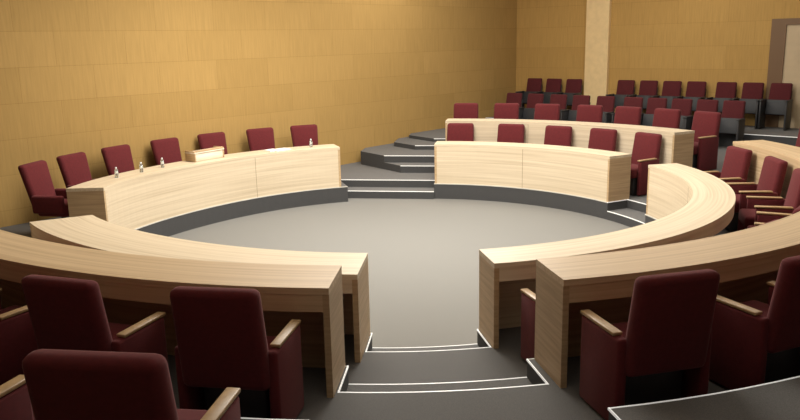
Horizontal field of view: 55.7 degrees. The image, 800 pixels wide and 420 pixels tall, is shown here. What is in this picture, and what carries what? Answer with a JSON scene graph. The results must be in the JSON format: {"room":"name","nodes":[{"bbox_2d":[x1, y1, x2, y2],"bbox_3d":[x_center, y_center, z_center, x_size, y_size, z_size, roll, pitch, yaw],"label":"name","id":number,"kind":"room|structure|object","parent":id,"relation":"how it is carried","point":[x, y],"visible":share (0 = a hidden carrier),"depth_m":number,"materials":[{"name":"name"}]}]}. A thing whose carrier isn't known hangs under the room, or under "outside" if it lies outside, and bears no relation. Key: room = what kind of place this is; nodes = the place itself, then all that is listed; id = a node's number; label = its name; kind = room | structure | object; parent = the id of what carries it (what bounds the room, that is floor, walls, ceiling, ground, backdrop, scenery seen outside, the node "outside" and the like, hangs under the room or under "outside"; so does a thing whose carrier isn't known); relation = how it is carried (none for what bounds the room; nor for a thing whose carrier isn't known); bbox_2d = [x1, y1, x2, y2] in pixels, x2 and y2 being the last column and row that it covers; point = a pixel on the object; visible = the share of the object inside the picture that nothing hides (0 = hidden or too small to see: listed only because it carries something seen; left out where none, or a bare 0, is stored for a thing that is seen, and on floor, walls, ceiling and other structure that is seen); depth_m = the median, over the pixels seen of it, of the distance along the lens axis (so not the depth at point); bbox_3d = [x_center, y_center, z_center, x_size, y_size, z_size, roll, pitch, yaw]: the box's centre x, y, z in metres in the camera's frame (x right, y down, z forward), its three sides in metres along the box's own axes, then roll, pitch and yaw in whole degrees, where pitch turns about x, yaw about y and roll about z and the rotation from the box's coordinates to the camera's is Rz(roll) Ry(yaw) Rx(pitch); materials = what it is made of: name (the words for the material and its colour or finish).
{"room":"council chamber","nodes":[
{"label":"council chamber","id":0,"kind":"room"},
{"bbox_2d":[0,0,516,227],"bbox_3d":[-4.888,-2.532,12.107,0.300,5.600,24.300,10,17,41],"label":"wall","id":1,"kind":"structure","parent":0,"point":[88,77],"depth_m":13.89,"materials":[{"name":"brown wood"}]},
{"bbox_2d":[0,117,799,419],"bbox_3d":[-0.101,-0.130,10.486,27.414,1.420,27.300,-1,13,0],"label":"tiers","id":2,"kind":"object","parent":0,"point":[379,172],"visible":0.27,"depth_m":6.06,"materials":[{"name":"carpet"}]},
{"bbox_2d":[0,375,34,419],"bbox_3d":[-2.010,0.889,3.235,0.636,0.980,0.688,2,13,16],"label":"chair","id":3,"kind":"object","parent":2,"relation":"on","point":[15,404],"visible":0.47,"depth_m":3.29,"materials":[{"name":"red fabric"}]},
{"bbox_2d":[0,288,37,384],"bbox_3d":[-2.801,0.753,5.218,0.636,0.980,0.688,5,14,27],"label":"chair","id":4,"kind":"object","parent":2,"relation":"on","point":[17,336],"visible":0.5,"depth_m":5.03,"materials":[{"name":"red fabric"}]},
{"bbox_2d":[18,160,68,217],"bbox_3d":[-4.796,-0.148,10.591,0.739,1.040,0.590,1,13,10],"label":"chair","id":5,"kind":"object","parent":2,"relation":"on","point":[47,201],"visible":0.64,"depth_m":10.37,"materials":[{"name":"red fabric"}]},
{"bbox_2d":[56,152,93,187],"bbox_3d":[-4.602,-0.312,11.302,0.739,1.040,0.590,3,13,20],"label":"chair","id":6,"kind":"object","parent":2,"relation":"on","point":[74,167],"visible":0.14,"depth_m":11.24,"materials":[{"name":"red fabric"}]},
{"bbox_2d":[21,274,168,366],"bbox_3d":[-1.912,0.818,4.842,0.636,0.980,0.688,3,13,19],"label":"chair","id":7,"kind":"object","parent":2,"relation":"on","point":[65,313],"visible":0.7,"depth_m":4.51,"materials":[{"name":"red fabric"}]},
{"bbox_2d":[101,144,134,175],"bbox_3d":[-4.256,-0.487,12.049,0.739,1.040,0.590,6,14,28],"label":"chair","id":8,"kind":"object","parent":2,"relation":"on","point":[119,156],"visible":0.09,"depth_m":12.04,"materials":[{"name":"red fabric"}]},
{"bbox_2d":[22,349,240,419],"bbox_3d":[-1.020,0.914,3.026,0.636,0.980,0.688,1,13,8],"label":"chair","id":9,"kind":"object","parent":2,"relation":"on","point":[61,384],"visible":1,"depth_m":2.63,"materials":[{"name":"red fabric"}]},
{"bbox_2d":[150,137,181,165],"bbox_3d":[-3.752,-0.669,12.813,0.739,1.040,0.590,8,16,36],"label":"chair","id":10,"kind":"object","parent":2,"relation":"on","point":[168,149],"visible":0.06,"depth_m":12.84,"materials":[{"name":"red fabric"}]},
{"bbox_2d":[0,230,344,397],"bbox_3d":[-2.906,0.611,6.352,5.690,0.765,1.084,7,15,32],"label":"desk","id":11,"kind":"object","parent":2,"relation":"on","point":[133,287],"visible":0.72,"depth_m":5.37,"materials":[{"name":"brown wood"}]},
{"bbox_2d":[29,215,369,362],"bbox_3d":[-2.144,0.679,7.280,4.267,0.762,1.003,6,15,29],"label":"desk","id":12,"kind":"object","parent":2,"relation":"on","point":[88,231],"visible":0.41,"depth_m":6.84,"materials":[{"name":"brown wood"}]},
{"bbox_2d":[66,144,340,228],"bbox_3d":[-2.983,-0.426,12.331,1.130,0.744,5.227,9,16,38],"label":"desk","id":13,"kind":"object","parent":2,"relation":"on","point":[135,199],"visible":0.98,"depth_m":12.17,"materials":[{"name":"brown wood"}]},
{"bbox_2d":[114,167,118,177],"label":"bottle","id":14,"kind":"object","parent":13,"relation":"on","point":[116,170],"depth_m":10.90,"materials":[{"name":"white"}]},
{"bbox_2d":[139,162,142,171],"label":"bottle","id":15,"kind":"object","parent":13,"relation":"on","point":[140,165],"depth_m":11.34,"materials":[{"name":"white"}]},
{"bbox_2d":[160,158,163,167],"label":"bottle","id":16,"kind":"object","parent":13,"relation":"on","point":[162,162],"depth_m":11.75,"materials":[{"name":"white"}]},
{"bbox_2d":[185,146,223,161],"bbox_3d":[-3.227,-0.932,12.524,0.250,0.185,0.630,8,15,35],"label":"box","id":17,"kind":"object","parent":13,"relation":"on","point":[215,152],"visible":1,"depth_m":12.39,"materials":[{"name":"brown wood"}]},
{"bbox_2d":[263,148,290,151],"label":"paper","id":18,"kind":"object","parent":13,"relation":"on","point":[278,149],"depth_m":13.42,"materials":[{"name":"white paper"}]},
{"bbox_2d":[197,132,227,154],"bbox_3d":[-3.160,-0.828,13.465,0.590,1.040,0.739,-13,17,-42],"label":"chair","id":19,"kind":"object","parent":2,"relation":"on","point":[207,140],"visible":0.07,"depth_m":13.53,"materials":[{"name":"red fabric"}]},
{"bbox_2d":[170,286,303,418],"bbox_3d":[-0.977,0.851,4.603,0.636,0.980,0.688,1,13,10],"label":"chair","id":20,"kind":"object","parent":2,"relation":"on","point":[223,342],"visible":0.98,"depth_m":4.33,"materials":[{"name":"red fabric"}]},
{"bbox_2d":[246,127,274,150],"bbox_3d":[-2.444,-0.968,14.020,0.590,1.040,0.739,-9,15,-32],"label":"chair","id":21,"kind":"object","parent":2,"relation":"on","point":[258,138],"visible":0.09,"depth_m":14.11,"materials":[{"name":"red fabric"}]},
{"bbox_2d":[290,124,317,146],"bbox_3d":[-1.720,-1.067,14.394,0.590,1.040,0.739,-6,14,-22],"label":"chair","id":22,"kind":"object","parent":2,"relation":"on","point":[301,135],"visible":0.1,"depth_m":14.51,"materials":[{"name":"red fabric"}]},
{"bbox_2d":[134,183,657,366],"bbox_3d":[0.566,0.261,10.000,8.723,0.298,10.080,8,16,36],"label":"trim","id":23,"kind":"structure","parent":2,"relation":"attached to","point":[434,183],"depth_m":12.90,"materials":[{"name":"grey"}]},
{"bbox_2d":[447,123,473,140],"bbox_3d":[1.132,-1.164,14.688,0.636,0.980,0.688,2,13,13],"label":"chair","id":24,"kind":"object","parent":2,"relation":"on","point":[455,131],"visible":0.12,"depth_m":14.81,"materials":[{"name":"red fabric"}]},
{"bbox_2d":[453,103,477,118],"bbox_3d":[1.348,-1.724,15.867,0.636,0.980,0.688,2,13,13],"label":"chair","id":25,"kind":"object","parent":2,"relation":"on","point":[461,110],"visible":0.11,"depth_m":15.99,"materials":[{"name":"red fabric"}]},
{"bbox_2d":[494,103,518,118],"bbox_3d":[2.135,-1.688,15.633,0.636,0.980,0.688,4,13,20],"label":"chair","id":26,"kind":"object","parent":2,"relation":"on","point":[501,110],"visible":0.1,"depth_m":15.74,"materials":[{"name":"red fabric"}]},
{"bbox_2d":[497,124,524,142],"bbox_3d":[2.025,-1.114,14.377,0.636,0.980,0.688,5,14,25],"label":"chair","id":27,"kind":"object","parent":2,"relation":"on","point":[511,133],"visible":0.15,"depth_m":14.48,"materials":[{"name":"red fabric"}]},
{"bbox_2d":[506,93,522,107],"bbox_3d":[2.730,-2.432,18.916,0.566,0.950,0.554,10,17,41],"label":"seat","id":28,"kind":"object","parent":2,"relation":"on","point":[511,97],"visible":0.16,"depth_m":18.93,"materials":[{"name":"red fabric"}]},
{"bbox_2d":[241,118,799,419],"bbox_3d":[1.563,0.158,8.734,13.907,1.291,18.020,10,17,40],"label":"edging","id":29,"kind":"object","parent":2,"relation":"attached to","point":[487,343],"depth_m":5.50,"materials":[{"name":"white"}]},
{"bbox_2d":[520,288,535,361],"bbox_3d":[1.353,0.776,6.009,0.636,0.980,0.688,-5,13,-16],"label":"chair","id":30,"kind":"object","parent":2,"relation":"on","point":[528,298],"visible":0.16,"depth_m":6.05,"materials":[{"name":"red fabric"}]},
{"bbox_2d":[515,78,541,106],"bbox_3d":[3.451,-3.008,20.116,0.566,0.950,0.554,10,17,41],"label":"seat","id":31,"kind":"object","parent":2,"relation":"on","point":[533,84],"visible":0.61,"depth_m":20.18,"materials":[{"name":"red fabric"}]},
{"bbox_2d":[519,93,543,119],"bbox_3d":[3.190,-2.351,18.508,0.566,0.950,0.554,10,17,41],"label":"seat","id":32,"kind":"object","parent":2,"relation":"on","point":[533,99],"visible":0.33,"depth_m":18.57,"materials":[{"name":"red fabric"}]},
{"bbox_2d":[434,141,631,201],"bbox_3d":[2.218,-0.746,13.273,3.708,0.737,0.850,8,15,35],"label":"desk","id":33,"kind":"object","parent":2,"relation":"on","point":[603,175],"visible":1,"depth_m":13.12,"materials":[{"name":"beige wood"}]},
{"bbox_2d":[534,104,559,120],"bbox_3d":[2.882,-1.629,15.294,0.636,0.980,0.688,6,14,28],"label":"chair","id":34,"kind":"object","parent":2,"relation":"on","point":[542,111],"visible":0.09,"depth_m":15.39,"materials":[{"name":"red fabric"}]},
{"bbox_2d":[534,78,561,103],"bbox_3d":[3.889,-2.930,19.729,0.566,0.950,0.554,10,17,41],"label":"seat","id":35,"kind":"object","parent":2,"relation":"on","point":[553,86],"visible":0.48,"depth_m":19.76,"materials":[{"name":"red fabric"}]},
{"bbox_2d":[544,125,571,146],"bbox_3d":[2.789,-1.029,13.928,0.636,0.980,0.688,8,16,36],"label":"chair","id":36,"kind":"object","parent":2,"relation":"on","point":[554,135],"visible":0.12,"depth_m":14.00,"materials":[{"name":"red fabric"}]},
{"bbox_2d":[550,94,566,120],"bbox_3d":[3.665,-2.267,18.088,0.566,0.950,0.554,10,17,41],"label":"seat","id":37,"kind":"object","parent":2,"relation":"on","point":[561,99],"visible":0.23,"depth_m":18.08,"materials":[{"name":"red fabric"}]},
{"bbox_2d":[554,79,581,105],"bbox_3d":[4.327,-2.853,19.341,0.566,0.950,0.554,10,17,41],"label":"seat","id":38,"kind":"object","parent":2,"relation":"on","point":[573,86],"visible":0.55,"depth_m":19.36,"materials":[{"name":"red fabric"}]},
{"bbox_2d":[445,119,694,166],"bbox_3d":[3.000,-1.256,14.182,4.886,0.734,0.987,8,16,36],"label":"table","id":39,"kind":"object","parent":2,"relation":"on","point":[677,145],"visible":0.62,"depth_m":13.79,"materials":[{"name":"brown wood"}]},
{"bbox_2d":[560,95,590,120],"bbox_3d":[4.118,-2.187,17.687,0.566,0.950,0.554,10,17,41],"label":"seat","id":40,"kind":"object","parent":2,"relation":"on","point":[566,115],"visible":0.33,"depth_m":17.75,"materials":[{"name":"red fabric"}]},
{"bbox_2d":[576,105,602,122],"bbox_3d":[3.598,-1.542,14.838,0.636,0.980,0.688,8,16,36],"label":"chair","id":41,"kind":"object","parent":2,"relation":"on","point":[585,113],"visible":0.14,"depth_m":14.91,"materials":[{"name":"red fabric"}]},
{"bbox_2d":[588,128,616,150],"bbox_3d":[3.424,-0.919,13.372,0.688,0.980,0.636,-13,17,-41],"label":"chair","id":42,"kind":"object","parent":2,"relation":"on","point":[599,138],"visible":0.12,"depth_m":13.41,"materials":[{"name":"red fabric"}]},
{"bbox_2d":[596,96,614,122],"bbox_3d":[4.578,-2.105,17.279,0.566,0.950,0.554,10,17,41],"label":"seat","id":43,"kind":"object","parent":2,"relation":"on","point":[608,102],"visible":0.34,"depth_m":17.25,"materials":[{"name":"red fabric"}]},
{"bbox_2d":[479,163,735,348],"bbox_3d":[2.836,0.288,8.547,1.593,0.761,5.966,7,15,33],"label":"table","id":44,"kind":"object","parent":2,"relation":"on","point":[688,203],"visible":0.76,"depth_m":7.03,"materials":[{"name":"brown wood"}]},
{"bbox_2d":[606,80,634,107],"bbox_3d":[5.380,-2.667,18.407,0.566,0.950,0.554,10,17,41],"label":"seat","id":45,"kind":"object","parent":2,"relation":"on","point":[625,88],"visible":0.52,"depth_m":18.44,"materials":[{"name":"red fabric"}]},
{"bbox_2d":[611,97,642,123],"bbox_3d":[5.075,-2.017,16.839,0.566,0.950,0.554,10,17,41],"label":"seat","id":46,"kind":"object","parent":2,"relation":"on","point":[628,101],"visible":0.2,"depth_m":16.84,"materials":[{"name":"red fabric"}]},
{"bbox_2d":[614,106,641,124],"bbox_3d":[4.175,-1.446,14.351,0.636,0.980,0.688,11,17,43],"label":"chair","id":47,"kind":"object","parent":2,"relation":"on","point":[628,115],"visible":0.1,"depth_m":14.40,"materials":[{"name":"red fabric"}]},
{"bbox_2d":[628,80,657,108],"bbox_3d":[5.811,-2.590,18.026,0.566,0.950,0.554,10,17,41],"label":"seat","id":48,"kind":"object","parent":2,"relation":"on","point":[648,88],"visible":0.44,"depth_m":18.04,"materials":[{"name":"red fabric"}]},
{"bbox_2d":[630,132,661,195],"bbox_3d":[3.952,-0.779,12.700,0.688,0.980,0.636,-9,15,-31],"label":"chair","id":49,"kind":"object","parent":2,"relation":"on","point":[646,146],"visible":0.44,"depth_m":12.55,"materials":[{"name":"red fabric"}]},
{"bbox_2d":[579,269,719,419],"bbox_3d":[1.522,0.778,4.688,0.636,0.980,0.688,-4,13,-14],"label":"chair","id":50,"kind":"object","parent":2,"relation":"on","point":[662,352],"visible":0.95,"depth_m":4.43,"materials":[{"name":"red fabric"}]},
{"bbox_2d":[640,98,666,125],"bbox_3d":[5.483,-1.945,16.477,0.566,0.950,0.554,10,17,41],"label":"seat","id":51,"kind":"object","parent":2,"relation":"on","point":[652,103],"visible":0.24,"depth_m":16.55,"materials":[{"name":"red fabric"}]},
{"bbox_2d":[652,108,680,128],"bbox_3d":[4.689,-1.330,13.789,0.688,0.980,0.636,-11,16,-37],"label":"chair","id":52,"kind":"object","parent":2,"relation":"on","point":[666,118],"visible":0.11,"depth_m":13.81,"materials":[{"name":"red fabric"}]},
{"bbox_2d":[651,81,681,108],"bbox_3d":[6.234,-2.516,17.651,0.566,0.950,0.554,10,17,41],"label":"seat","id":53,"kind":"object","parent":2,"relation":"on","point":[670,90],"visible":0.47,"depth_m":17.66,"materials":[{"name":"red fabric"}]},
{"bbox_2d":[534,140,799,387],"bbox_3d":[3.800,0.131,7.845,2.016,0.765,7.895,7,15,33],"label":"table","id":54,"kind":"object","parent":2,"relation":"on","point":[745,260],"visible":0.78,"depth_m":5.41,"materials":[{"name":"brown wood"}]},
{"bbox_2d":[671,98,692,128],"bbox_3d":[5.891,-1.873,16.116,0.566,0.950,0.554,10,17,41],"label":"seat","id":55,"kind":"object","parent":2,"relation":"on","point":[685,105],"visible":0.3,"depth_m":16.10,"materials":[{"name":"red fabric"}]},
{"bbox_2d":[675,81,706,111],"bbox_3d":[6.657,-2.441,17.277,0.566,0.950,0.554,10,17,41],"label":"seat","id":56,"kind":"object","parent":2,"relation":"on","point":[695,90],"visible":0.47,"depth_m":17.29,"materials":[{"name":"red fabric"}]},
{"bbox_2d":[684,99,718,129],"bbox_3d":[6.292,-1.802,15.761,0.566,0.950,0.554,10,17,41],"label":"seat","id":57,"kind":"object","parent":2,"relation":"on","point":[702,104],"visible":0.3,"depth_m":15.80,"materials":[{"name":"red fabric"}]},
{"bbox_2d":[691,111,721,170],"bbox_3d":[5.128,-1.198,13.156,0.688,0.980,0.636,-8,15,-29],"label":"chair","id":58,"kind":"object","parent":2,"relation":"on","point":[706,125],"visible":0.52,"depth_m":12.99,"materials":[{"name":"red fabric"}]},
{"bbox_2d":[705,82,736,112],"bbox_3d":[7.154,-2.353,16.836,0.566,0.950,0.554,10,17,41],"label":"seat","id":59,"kind":"object","parent":2,"relation":"on","point":[724,90],"visible":0.44,"depth_m":16.87,"materials":[{"name":"red fabric"}]},
{"bbox_2d":[704,146,752,182],"bbox_3d":[4.611,-0.402,10.951,0.688,0.980,0.636,-3,13,-8],"label":"chair","id":60,"kind":"object","parent":2,"relation":"on","point":[737,160],"visible":0.32,"depth_m":10.82,"materials":[{"name":"red fabric"}]},
{"bbox_2d":[719,100,745,140],"bbox_3d":[6.693,-1.731,15.406,0.566,0.950,0.554,10,17,41],"label":"seat","id":61,"kind":"object","parent":2,"relation":"on","point":[733,112],"visible":0.67,"depth_m":15.40,"materials":[{"name":"red fabric"}]},
{"bbox_2d":[731,82,763,128],"bbox_3d":[7.577,-2.278,16.462,0.566,0.950,0.554,10,17,41],"label":"seat","id":62,"kind":"object","parent":2,"relation":"on","point":[752,92],"visible":0.54,"depth_m":16.46,"materials":[{"name":"red fabric"}]},
{"bbox_2d":[709,255,799,389],"bbox_3d":[2.444,0.689,4.997,0.636,0.980,0.688,-7,14,-23],"label":"chair","id":63,"kind":"object","parent":2,"relation":"on","point":[754,342],"visible":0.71,"depth_m":4.81,"materials":[{"name":"red fabric"}]},
{"bbox_2d":[725,156,787,231],"bbox_3d":[4.650,-0.197,10.036,0.688,0.980,0.636,0,13,4],"label":"chair","id":64,"kind":"object","parent":2,"relation":"on","point":[773,172],"visible":0.4,"depth_m":9.85,"materials":[{"name":"red fabric"}]},
{"bbox_2d":[739,168,799,228],"bbox_3d":[4.499,0.008,9.133,0.688,0.980,0.636,2,13,15],"label":"chair","id":65,"kind":"object","parent":2,"relation":"on","point":[748,216],"visible":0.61,"depth_m":9.06,"materials":[{"name":"red fabric"}]},
{"bbox_2d":[747,211,791,228],"bbox_3d":[4.163,0.207,8.279,0.688,0.980,0.636,5,14,26],"label":"chair","id":66,"kind":"object","parent":2,"relation":"on","point":[763,217],"visible":0.21,"depth_m":8.54,"materials":[{"name":"red fabric"}]},
{"bbox_2d":[757,83,792,130],"bbox_3d":[8.000,-2.203,16.087,0.566,0.950,0.554,10,17,41],"label":"seat","id":67,"kind":"object","parent":2,"relation":"on","point":[779,102],"visible":1,"depth_m":16.10,"materials":[{"name":"red fabric"}]},
{"bbox_2d":[792,206,799,213],"bbox_3d":[3.656,0.390,7.510,0.688,0.980,0.636,9,16,38],"label":"chair","id":68,"kind":"object","parent":2,"relation":"on","point":[797,209],"visible":0.02,"depth_m":7.07,"materials":[{"name":"red fabric"}]},
{"bbox_2d":[795,129,799,146],"bbox_3d":[5.853,-0.783,11.232,0.688,0.980,0.636,-3,13,-9],"label":"chair","id":69,"kind":"object","parent":2,"relation":"on","point":[798,137],"visible":0.02,"depth_m":11.40,"materials":[{"name":"red fabric"}]},
{"bbox_2d":[169,198,630,347],"bbox_3d":[0.074,0.690,10.517,32.000,0.200,32.000,-1,13,0],"label":"floor","id":70,"kind":"structure","parent":0,"point":[423,254],"depth_m":11.19,"materials":[{"name":"carpet"}]},
{"bbox_2d":[516,0,799,125],"bbox_3d":[12.168,-3.050,12.774,24.000,5.600,0.300,10,17,41],"label":"wall","id":71,"kind":"structure","parent":0,"point":[711,42],"depth_m":17.92,"materials":[{"name":"brown wood"}]},
{"bbox_2d":[584,0,611,104],"bbox_3d":[4.934,-4.547,18.852,0.620,5.032,0.100,10,17,41],"label":"column","id":72,"kind":"structure","parent":71,"relation":"attached to","point":[598,12],"depth_m":18.92,"materials":[{"name":"brown wood"}]},
{"bbox_2d":[765,18,799,127],"bbox_3d":[8.648,-2.843,15.839,1.800,2.300,0.070,10,17,41],"label":"wall door","id":73,"kind":"structure","parent":71,"relation":"in","point":[784,52],"depth_m":16.16,"materials":[{"name":"brown wood"}]}
]}

